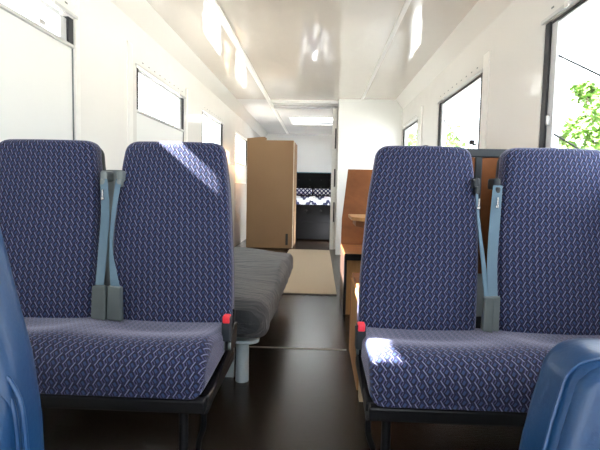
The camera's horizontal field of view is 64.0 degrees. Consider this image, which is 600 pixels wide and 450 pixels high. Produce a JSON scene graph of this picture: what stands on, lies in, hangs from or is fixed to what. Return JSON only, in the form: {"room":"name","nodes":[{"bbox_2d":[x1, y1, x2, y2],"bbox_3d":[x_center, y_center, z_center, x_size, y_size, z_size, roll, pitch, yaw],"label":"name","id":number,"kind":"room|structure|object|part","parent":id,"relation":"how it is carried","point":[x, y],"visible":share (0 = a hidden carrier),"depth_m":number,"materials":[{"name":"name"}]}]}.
{"room":"vehicle interior","nodes":[
{"label":"vehicle interior","id":0,"kind":"room"},
{"bbox_2d":[43,0,260,246],"bbox_3d":[-1.133,-0.547,4.649,0.060,2.200,12.770,1,4,2],"label":"wall","id":1,"kind":"structure","parent":0,"point":[105,30],"depth_m":3.09,"materials":[{"name":"white paint"}]},
{"bbox_2d":[0,0,77,141],"bbox_3d":[-1.226,-0.667,1.919,0.075,0.837,1.260,1,4,2],"label":"window blind","id":2,"kind":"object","parent":1,"relation":"in","point":[37,68],"depth_m":2.20,"materials":[{"name":"white fabric"}]},
{"bbox_3d":[-1.235,-0.958,1.898,0.036,0.136,1.120,1,4,2],"label":"sash frame","id":3,"kind":"part","parent":2,"relation":"part of","materials":[{"name":"metal"}]},
{"bbox_3d":[-1.232,-0.958,1.898,0.051,0.136,1.220,1,4,2],"label":"rubber frame","id":4,"kind":"part","parent":2,"relation":"part of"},
{"bbox_2d":[74,0,80,139],"bbox_3d":[-1.187,-0.315,2.578,0.008,2.000,0.045,1,4,2],"label":"trim","id":5,"kind":"structure","parent":1,"relation":"attached to","point":[76,2],"depth_m":2.54,"materials":[{"name":"white plastic"}]},
{"bbox_2d":[127,40,132,146],"bbox_3d":[-1.159,-0.297,3.283,0.008,1.860,0.090,1,4,2],"label":"trim","id":6,"kind":"structure","parent":1,"relation":"attached to","point":[129,45],"depth_m":3.23,"materials":[{"name":"white plastic"}]},
{"bbox_2d":[135,62,185,141],"bbox_3d":[-1.141,-0.803,3.968,0.075,0.809,1.230,1,4,2],"label":"window","id":7,"kind":"structure","parent":1,"relation":"in","point":[149,128],"depth_m":3.87,"materials":[{"name":"white plastic"}]},
{"bbox_3d":[-1.152,-1.000,3.954,0.036,0.295,1.090,1,4,2],"label":"sash frame","id":8,"kind":"part","parent":7,"relation":"part of","materials":[{"name":"metal"}]},
{"bbox_3d":[-1.159,-0.621,3.982,0.038,0.443,1.188,1,4,2],"label":"blind panel","id":9,"kind":"part","parent":7,"relation":"part of","materials":[{"name":"white"}]},
{"bbox_2d":[186,88,187,141],"bbox_3d":[-1.102,-0.387,4.664,0.008,1.840,0.060,1,4,2],"label":"trim","id":10,"kind":"structure","parent":1,"relation":"attached to","point":[186,88],"depth_m":4.61,"materials":[{"name":"white plastic"}]},
{"bbox_2d":[110,0,267,136],"bbox_3d":[-1.032,-1.562,4.570,0.101,0.160,12.650,1,4,2],"label":"trim","id":11,"kind":"structure","parent":1,"relation":"attached to","point":[140,12],"depth_m":4.17,"materials":[{"name":"white plastic"}]},
{"bbox_2d":[202,109,223,145],"bbox_3d":[-1.065,-0.937,5.806,0.075,0.809,1.180,1,4,2],"label":"window","id":12,"kind":"structure","parent":1,"relation":"in","point":[220,127],"depth_m":6.10,"materials":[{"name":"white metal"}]},
{"bbox_2d":[228,164,234,236],"bbox_3d":[-1.034,-0.197,6.210,0.030,1.235,1.920,1,4,2],"label":"trim","id":13,"kind":"structure","parent":1,"relation":"attached to","point":[231,167],"depth_m":7.00,"materials":[{"name":"white plastic"}]},
{"bbox_2d":[235,132,246,183],"bbox_3d":[-0.978,-1.089,7.899,0.075,0.809,1.260,1,4,2],"label":"window","id":14,"kind":"structure","parent":1,"relation":"in","point":[240,169],"depth_m":8.01,"materials":[{"name":"white plastic"}]},
{"bbox_3d":[-0.996,-0.840,7.918,0.038,0.308,1.218,1,4,2],"label":"blind panel","id":15,"kind":"part","parent":14,"relation":"part of","materials":[{"name":"white"}]},
{"bbox_3d":[-0.989,-1.220,7.890,0.036,0.430,1.120,1,4,2],"label":"sash frame","id":16,"kind":"part","parent":14,"relation":"part of","materials":[{"name":"metal"}]},
{"bbox_3d":[-0.987,-1.220,7.890,0.051,0.430,1.220,1,4,2],"label":"rubber frame","id":17,"kind":"part","parent":14,"relation":"part of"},
{"bbox_2d":[41,239,522,449],"bbox_3d":[0.073,0.589,4.681,2.520,0.060,12.770,1,4,2],"label":"floor","id":18,"kind":"structure","parent":0,"point":[291,399],"depth_m":1.89,"materials":[{"name":"laminate"}]},
{"bbox_2d":[0,228,43,449],"bbox_3d":[-0.633,0.388,0.478,0.573,0.930,0.644,1,4,2],"label":"seat","id":19,"kind":"object","parent":18,"relation":"on","point":[21,423],"visible":1,"depth_m":0.67,"materials":[{"name":"blue plastic"}]},
{"bbox_3d":[-0.626,0.344,0.632,0.542,0.335,0.125,1,4,2],"label":"panel","id":20,"kind":"part","parent":19,"relation":"part of","materials":[{"name":"blue plastic"}]},
{"bbox_2d":[0,139,236,449],"bbox_3d":[-0.728,0.222,1.692,1.004,1.078,0.714,1,4,2],"label":"seat","id":21,"kind":"object","parent":18,"relation":"on","point":[124,279],"visible":0.95,"depth_m":1.78,"materials":[{"name":"blue fabric"}]},
{"bbox_3d":[-0.991,0.007,1.875,0.454,0.688,0.267,1,4,2],"label":"backrest","id":22,"kind":"part","parent":21,"relation":"part of","materials":[{"name":"blue fabric"}]},
{"bbox_3d":[-0.765,0.049,1.948,0.205,0.546,0.143,1,4,2],"label":"panel","id":23,"kind":"part","parent":21,"relation":"part of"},
{"bbox_2d":[24,317,224,399],"bbox_3d":[-0.739,0.388,1.583,0.959,0.146,0.470,1,4,2],"label":"seat cushion","id":24,"kind":"object","parent":21,"relation":"on","point":[76,358],"depth_m":1.37,"materials":[{"name":"blue fabric"}]},
{"bbox_3d":[-0.732,0.411,1.591,0.971,0.184,0.479,1,4,2],"label":"seat frame","id":25,"kind":"part","parent":21,"relation":"part of","materials":[{"name":"black paint"}]},
{"bbox_3d":[-0.475,0.020,1.854,0.468,0.688,0.267,1,4,2],"label":"backrest","id":26,"kind":"part","parent":21,"relation":"part of","materials":[{"name":"blue fabric"}]},
{"bbox_3d":[-0.340,0.658,1.402,0.080,0.268,0.070,1,4,2],"label":"leg","id":27,"kind":"part","parent":21,"relation":"part of","materials":[{"name":"black paint"}]},
{"bbox_2d":[225,337,259,382],"bbox_3d":[-0.680,0.546,3.117,1.049,0.225,1.824,1,4,2],"label":"frame","id":28,"kind":"object","parent":18,"relation":"on","point":[242,344],"visible":0.12,"depth_m":2.23,"materials":[{"name":"grey paint"}]},
{"bbox_3d":[-0.271,0.636,2.250,0.062,0.190,0.062,1,4,2],"label":"leg","id":29,"kind":"part","parent":28,"relation":"part of","materials":[{"name":"grey paint"}]},
{"bbox_2d":[234,247,292,337],"bbox_3d":[-0.618,0.337,3.081,1.061,0.192,1.920,1,4,2],"label":"mattress","id":30,"kind":"object","parent":28,"relation":"on","point":[261,276],"visible":0.38,"depth_m":2.60,"materials":[{"name":"fabric"}]},
{"bbox_2d":[246,137,296,248],"bbox_3d":[-0.429,-0.507,7.564,0.703,1.664,0.726,1,4,4],"label":"cabinet","id":31,"kind":"object","parent":18,"relation":"on","point":[271,164],"visible":1,"depth_m":7.21,"materials":[{"name":"brown wood"}]},
{"bbox_2d":[234,345,345,350],"bbox_3d":[-0.463,0.689,2.742,1.450,0.003,0.017,1,4,2],"label":"trim","id":32,"kind":"structure","parent":18,"relation":"attached to","point":[235,345],"depth_m":2.72,"materials":[{"name":"grey metal"}]},
{"bbox_2d":[283,249,336,295],"bbox_3d":[0.076,0.483,5.637,0.605,0.010,3.069,1,4,2],"label":"floor mat","id":33,"kind":"object","parent":18,"relation":"on","point":[312,271],"visible":0.78,"depth_m":5.06,"materials":[{"name":"beige carpet"}]},
{"bbox_2d":[295,172,330,239],"bbox_3d":[0.235,-0.466,9.630,0.880,1.262,2.560,1,4,2],"label":"bed","id":34,"kind":"object","parent":18,"relation":"on","point":[312,221],"visible":0.62,"depth_m":8.42,"materials":[{"name":"grey fabric"}]},
{"bbox_2d":[296,188,311,195],"bbox_3d":[0.074,-0.731,10.577,0.390,0.155,0.120,1,4,2],"label":"pillow","id":35,"kind":"object","parent":34,"relation":"on","point":[299,191],"visible":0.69,"depth_m":10.53,"materials":[{"name":"fabric"}]},
{"bbox_3d":[0.180,-0.205,8.402,0.880,0.300,0.070,1,4,2],"label":"footboard","id":36,"kind":"part","parent":34,"relation":"part of","materials":[{"name":"grey fabric"}]},
{"bbox_2d":[296,196,330,204],"bbox_3d":[0.235,-0.479,9.489,0.850,0.171,2.000,1,4,2],"label":"bedspread","id":37,"kind":"object","parent":34,"relation":"on","point":[305,200],"visible":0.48,"depth_m":9.51,"materials":[{"name":"white fabric"}]},
{"bbox_3d":[0.289,-0.681,10.841,0.880,0.975,0.090,1,4,2],"label":"headboard","id":38,"kind":"part","parent":34,"relation":"part of","materials":[{"name":"grey fabric"}]},
{"bbox_2d":[313,189,330,195],"bbox_3d":[0.489,-0.721,10.560,0.400,0.155,0.120,1,4,2],"label":"pillow","id":39,"kind":"object","parent":34,"relation":"on","point":[316,192],"visible":0.94,"depth_m":10.51,"materials":[{"name":"fabric"}]},
{"bbox_2d":[340,169,371,314],"bbox_3d":[0.784,0.094,3.812,0.894,1.085,0.792,1,4,2],"label":"bench","id":40,"kind":"object","parent":18,"relation":"on","point":[358,180],"visible":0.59,"depth_m":4.10,"materials":[{"name":"orange wood"}]},
{"bbox_3d":[0.342,0.418,3.815,0.018,0.420,0.630,1,4,2],"label":"panel","id":41,"kind":"part","parent":40,"relation":"part of","materials":[{"name":"brown wood"}]},
{"bbox_3d":[0.325,0.442,3.483,0.020,0.420,0.036,1,4,2],"label":"corner post","id":42,"kind":"part","parent":40,"relation":"part of","materials":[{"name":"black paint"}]},
{"bbox_3d":[0.769,0.462,3.475,0.878,0.400,0.018,1,4,2],"label":"panel","id":43,"kind":"part","parent":40,"relation":"part of","materials":[{"name":"brown wood"}]},
{"bbox_3d":[0.804,-0.152,4.123,0.890,0.640,0.134,1,4,2],"label":"backrest","id":44,"kind":"part","parent":40,"relation":"part of","materials":[{"name":"orange wood"}]},
{"bbox_2d":[348,214,365,227],"bbox_3d":[0.758,0.318,3.123,0.880,0.738,0.440,1,4,2],"label":"table","id":45,"kind":"object","parent":18,"relation":"on","point":[358,219],"visible":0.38,"depth_m":2.98,"materials":[{"name":"brown wood"}]},
{"bbox_2d":[349,149,507,401],"bbox_3d":[0.721,0.200,2.330,0.896,1.088,0.675,1,4,2],"label":"bench","id":46,"kind":"object","parent":18,"relation":"on","point":[484,161],"visible":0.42,"depth_m":2.05,"materials":[{"name":"orange wood"}]},
{"bbox_3d":[0.292,0.497,2.691,0.024,0.425,0.035,1,4,2],"label":"corner post","id":47,"kind":"part","parent":46,"relation":"part of","materials":[{"name":"orange wood"}]},
{"bbox_3d":[0.280,0.519,2.425,0.019,0.420,0.540,1,4,2],"label":"panel","id":48,"kind":"part","parent":46,"relation":"part of","materials":[{"name":"brown wood"}]},
{"bbox_3d":[0.276,0.541,2.060,0.037,0.430,0.050,1,4,2],"label":"post","id":49,"kind":"part","parent":46,"relation":"part of","materials":[{"name":"beige wood"}]},
{"bbox_3d":[0.504,0.082,2.083,0.465,0.752,0.018,1,4,2],"label":"backrest","id":50,"kind":"part","parent":46,"relation":"part of","materials":[{"name":"orange wood"}]},
{"bbox_3d":[0.762,0.070,2.071,0.800,0.788,0.030,1,4,2],"label":"frame","id":51,"kind":"part","parent":46,"relation":"part of","materials":[{"name":"grey metal"}]},
{"bbox_3d":[0.964,0.092,2.065,0.395,0.752,0.018,1,4,2],"label":"backrest","id":52,"kind":"part","parent":46,"relation":"part of","materials":[{"name":"orange wood"}]},
{"bbox_2d":[355,145,599,449],"bbox_3d":[0.674,0.251,1.636,0.965,1.087,0.714,1,4,2],"label":"seat","id":53,"kind":"object","parent":18,"relation":"on","point":[438,340],"visible":0.93,"depth_m":1.73,"materials":[{"name":"blue fabric"}]},
{"bbox_3d":[0.244,0.672,1.379,0.080,0.268,0.070,1,4,2],"label":"leg","id":54,"kind":"part","parent":53,"relation":"part of","materials":[{"name":"black paint"}]},
{"bbox_3d":[0.442,0.042,1.817,0.440,0.688,0.267,1,4,2],"label":"backrest","id":55,"kind":"part","parent":53,"relation":"part of","materials":[{"name":"blue fabric"}]},
{"bbox_3d":[0.670,0.444,1.535,0.953,0.184,0.479,1,4,2],"label":"seat frame","id":56,"kind":"part","parent":53,"relation":"part of","materials":[{"name":"black paint"}]},
{"bbox_3d":[0.686,0.274,1.862,0.110,0.170,0.060,1,4,2],"label":"panel","id":57,"kind":"part","parent":53,"relation":"part of","materials":[{"name":"grey plastic"}]},
{"bbox_2d":[361,327,599,412],"bbox_3d":[0.672,0.422,1.526,0.939,0.147,0.470,1,4,2],"label":"seat cushion","id":58,"kind":"object","parent":53,"relation":"on","point":[404,369],"depth_m":1.34,"materials":[{"name":"blue fabric"}]},
{"bbox_3d":[0.946,0.054,1.797,0.439,0.688,0.267,1,4,2],"label":"backrest","id":59,"kind":"part","parent":53,"relation":"part of","materials":[{"name":"blue fabric"}]},
{"bbox_2d":[519,338,599,449],"bbox_3d":[0.651,0.552,0.584,0.611,0.640,0.668,1,4,2],"label":"seat","id":60,"kind":"object","parent":18,"relation":"on","point":[563,413],"visible":1,"depth_m":0.79,"materials":[{"name":"blue plastic"}]},
{"bbox_3d":[0.660,0.411,0.741,0.580,0.358,0.170,1,4,2],"label":"panel","id":61,"kind":"part","parent":60,"relation":"part of","materials":[{"name":"blue plastic"}]},
{"bbox_2d":[266,133,331,172],"bbox_3d":[0.360,-0.989,10.925,2.400,2.180,0.072,1,4,2],"label":"wall","id":62,"kind":"structure","parent":0,"point":[314,151],"depth_m":10.86,"materials":[{"name":"white paint"}]},
{"bbox_2d":[146,0,477,134],"bbox_3d":[0.118,-1.600,4.520,2.200,0.030,12.650,1,4,2],"label":"ceiling","id":63,"kind":"structure","parent":0,"point":[297,49],"depth_m":4.16,"materials":[{"name":"white paint"}]},
{"bbox_2d":[207,0,288,134],"bbox_3d":[-0.530,-1.591,4.547,0.053,0.018,12.650,1,4,2],"label":"trim","id":64,"kind":"structure","parent":63,"relation":"attached to","point":[214,5],"depth_m":4.29,"materials":[{"name":"white plastic"}]},
{"bbox_2d":[289,117,332,124],"bbox_3d":[0.224,-1.917,8.732,0.800,0.072,0.860,1,4,2],"label":"window","id":65,"kind":"structure","parent":63,"relation":"attached to","point":[295,119],"depth_m":9.00,"materials":[{"name":"plastic"}]},
{"bbox_2d":[361,0,411,99],"bbox_3d":[0.677,-1.410,2.398,0.035,0.012,8.440,1,4,2],"label":"trim","id":66,"kind":"structure","parent":63,"relation":"attached to","point":[407,2],"depth_m":3.97,"materials":[{"name":"white plastic"}]},
{"bbox_2d":[333,106,338,248],"bbox_3d":[0.574,-0.746,7.900,0.030,2.150,1.300,1,4,2],"label":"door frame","id":67,"kind":"structure","parent":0,"point":[337,106],"depth_m":7.25,"materials":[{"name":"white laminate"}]},
{"bbox_2d":[274,105,336,108],"bbox_3d":[0.081,-1.767,7.214,0.947,0.035,0.080,1,4,2],"label":"trim","id":68,"kind":"structure","parent":67,"relation":"attached to","point":[275,106],"depth_m":7.18,"materials":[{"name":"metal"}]},
{"bbox_2d":[329,106,336,248],"bbox_3d":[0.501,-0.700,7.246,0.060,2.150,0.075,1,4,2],"label":"door","id":69,"kind":"structure","parent":67,"relation":"in","point":[334,127],"depth_m":7.23,"materials":[{"name":"white paint"}]},
{"bbox_2d":[335,99,402,254],"bbox_3d":[0.950,-0.647,6.662,0.865,2.150,0.050,1,4,2],"label":"wall partition","id":70,"kind":"structure","parent":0,"point":[366,126],"depth_m":6.59,"materials":[{"name":"white paint"}]},
{"bbox_2d":[271,100,337,103],"bbox_3d":[0.062,-1.736,6.755,0.947,0.030,0.080,1,4,2],"label":"trim","id":71,"kind":"structure","parent":70,"relation":"attached to","point":[272,101],"depth_m":6.72,"materials":[{"name":"white plastic"}]},
{"bbox_2d":[401,0,580,148],"bbox_3d":[1.325,-0.489,4.551,0.060,2.200,12.770,1,4,2],"label":"wall","id":72,"kind":"structure","parent":0,"point":[515,39],"depth_m":2.87,"materials":[{"name":"white paint"}]},
{"bbox_2d":[402,117,417,145],"bbox_3d":[1.381,-0.904,6.018,0.075,0.814,1.040,1,4,2],"label":"window","id":73,"kind":"structure","parent":72,"relation":"in","point":[405,131],"depth_m":6.38,"materials":[{"name":"white metal"}]},
{"bbox_3d":[1.394,-0.868,6.020,0.036,0.743,0.900,1,4,2],"label":"sash frame","id":74,"kind":"part","parent":73,"relation":"part of","materials":[{"name":"metal"}]},
{"bbox_2d":[420,106,422,145],"bbox_3d":[1.319,-0.385,5.321,0.008,1.840,0.070,1,4,2],"label":"trim","id":75,"kind":"structure","parent":72,"relation":"attached to","point":[421,106],"depth_m":5.25,"materials":[{"name":"white plastic"}]},
{"bbox_2d":[396,0,513,108],"bbox_3d":[1.266,-1.508,4.479,0.101,0.160,12.650,1,4,2],"label":"trim","id":76,"kind":"structure","parent":72,"relation":"attached to","point":[483,13],"depth_m":3.80,"materials":[{"name":"white plastic"}]},
{"bbox_2d":[437,67,482,148],"bbox_3d":[1.279,-0.753,3.946,0.105,0.814,1.280,1,4,2],"label":"window","id":77,"kind":"structure","parent":72,"relation":"in","point":[442,123],"depth_m":4.10,"materials":[{"name":"white metal"}]},
{"bbox_3d":[1.315,-0.821,4.160,0.009,0.288,0.624,1,4,2],"label":"stay rod","id":78,"kind":"part","parent":77,"relation":"part of","materials":[{"name":"black rubber"}]},
{"bbox_2d":[479,50,490,148],"bbox_3d":[1.234,-0.236,3.283,0.008,1.840,0.120,1,4,2],"label":"trim","id":79,"kind":"structure","parent":72,"relation":"attached to","point":[486,59],"depth_m":3.23,"materials":[{"name":"white plastic"}]},
{"bbox_2d":[539,0,599,148],"bbox_3d":[1.204,-0.587,1.779,0.075,0.848,1.330,1,4,2],"label":"window","id":80,"kind":"structure","parent":72,"relation":"in","point":[549,136],"depth_m":2.32,"materials":[{"name":"white metal"}]},
{"bbox_3d":[1.218,-0.306,2.044,0.009,0.248,0.623,1,4,2],"label":"stay rod","id":81,"kind":"part","parent":80,"relation":"part of","materials":[{"name":"black rubber"}]},
{"bbox_3d":[1.225,-0.647,2.019,0.009,0.313,0.624,1,4,2],"label":"stay rod","id":82,"kind":"part","parent":80,"relation":"part of","materials":[{"name":"black metal"}]},
{"label":"outside","id":83,"kind":"structure","parent":0,"visible":0},
{"bbox_3d":[0.796,0.167,20.049,120.000,0.050,120.000,1,4,2],"label":"ground","id":84,"kind":"structure","parent":83,"visible":0},
{"bbox_2d":[407,126,416,145],"bbox_3d":[6.769,-3.461,28.963,2.749,6.135,6.250,2,4,10],"label":"tree","id":85,"kind":"object","parent":84,"relation":"on","point":[412,142],"visible":0.19,"depth_m":27.08,"materials":[{"name":"green plant"}]},
{"bbox_2d":[445,121,470,148],"bbox_3d":[6.132,-1.940,19.770,1.686,4.425,3.688,2,4,16],"label":"tree","id":86,"kind":"object","parent":84,"relation":"on","point":[452,140],"visible":0.23,"depth_m":19.12,"materials":[{"name":"green plant"}]},
{"bbox_2d":[558,79,599,150],"bbox_3d":[3.594,-0.344,5.766,1.078,3.195,2.444,1,4,2],"label":"tree","id":87,"kind":"object","parent":84,"relation":"on","point":[585,92],"visible":0.52,"depth_m":5.78,"materials":[{"name":"green plant"}]}
]}

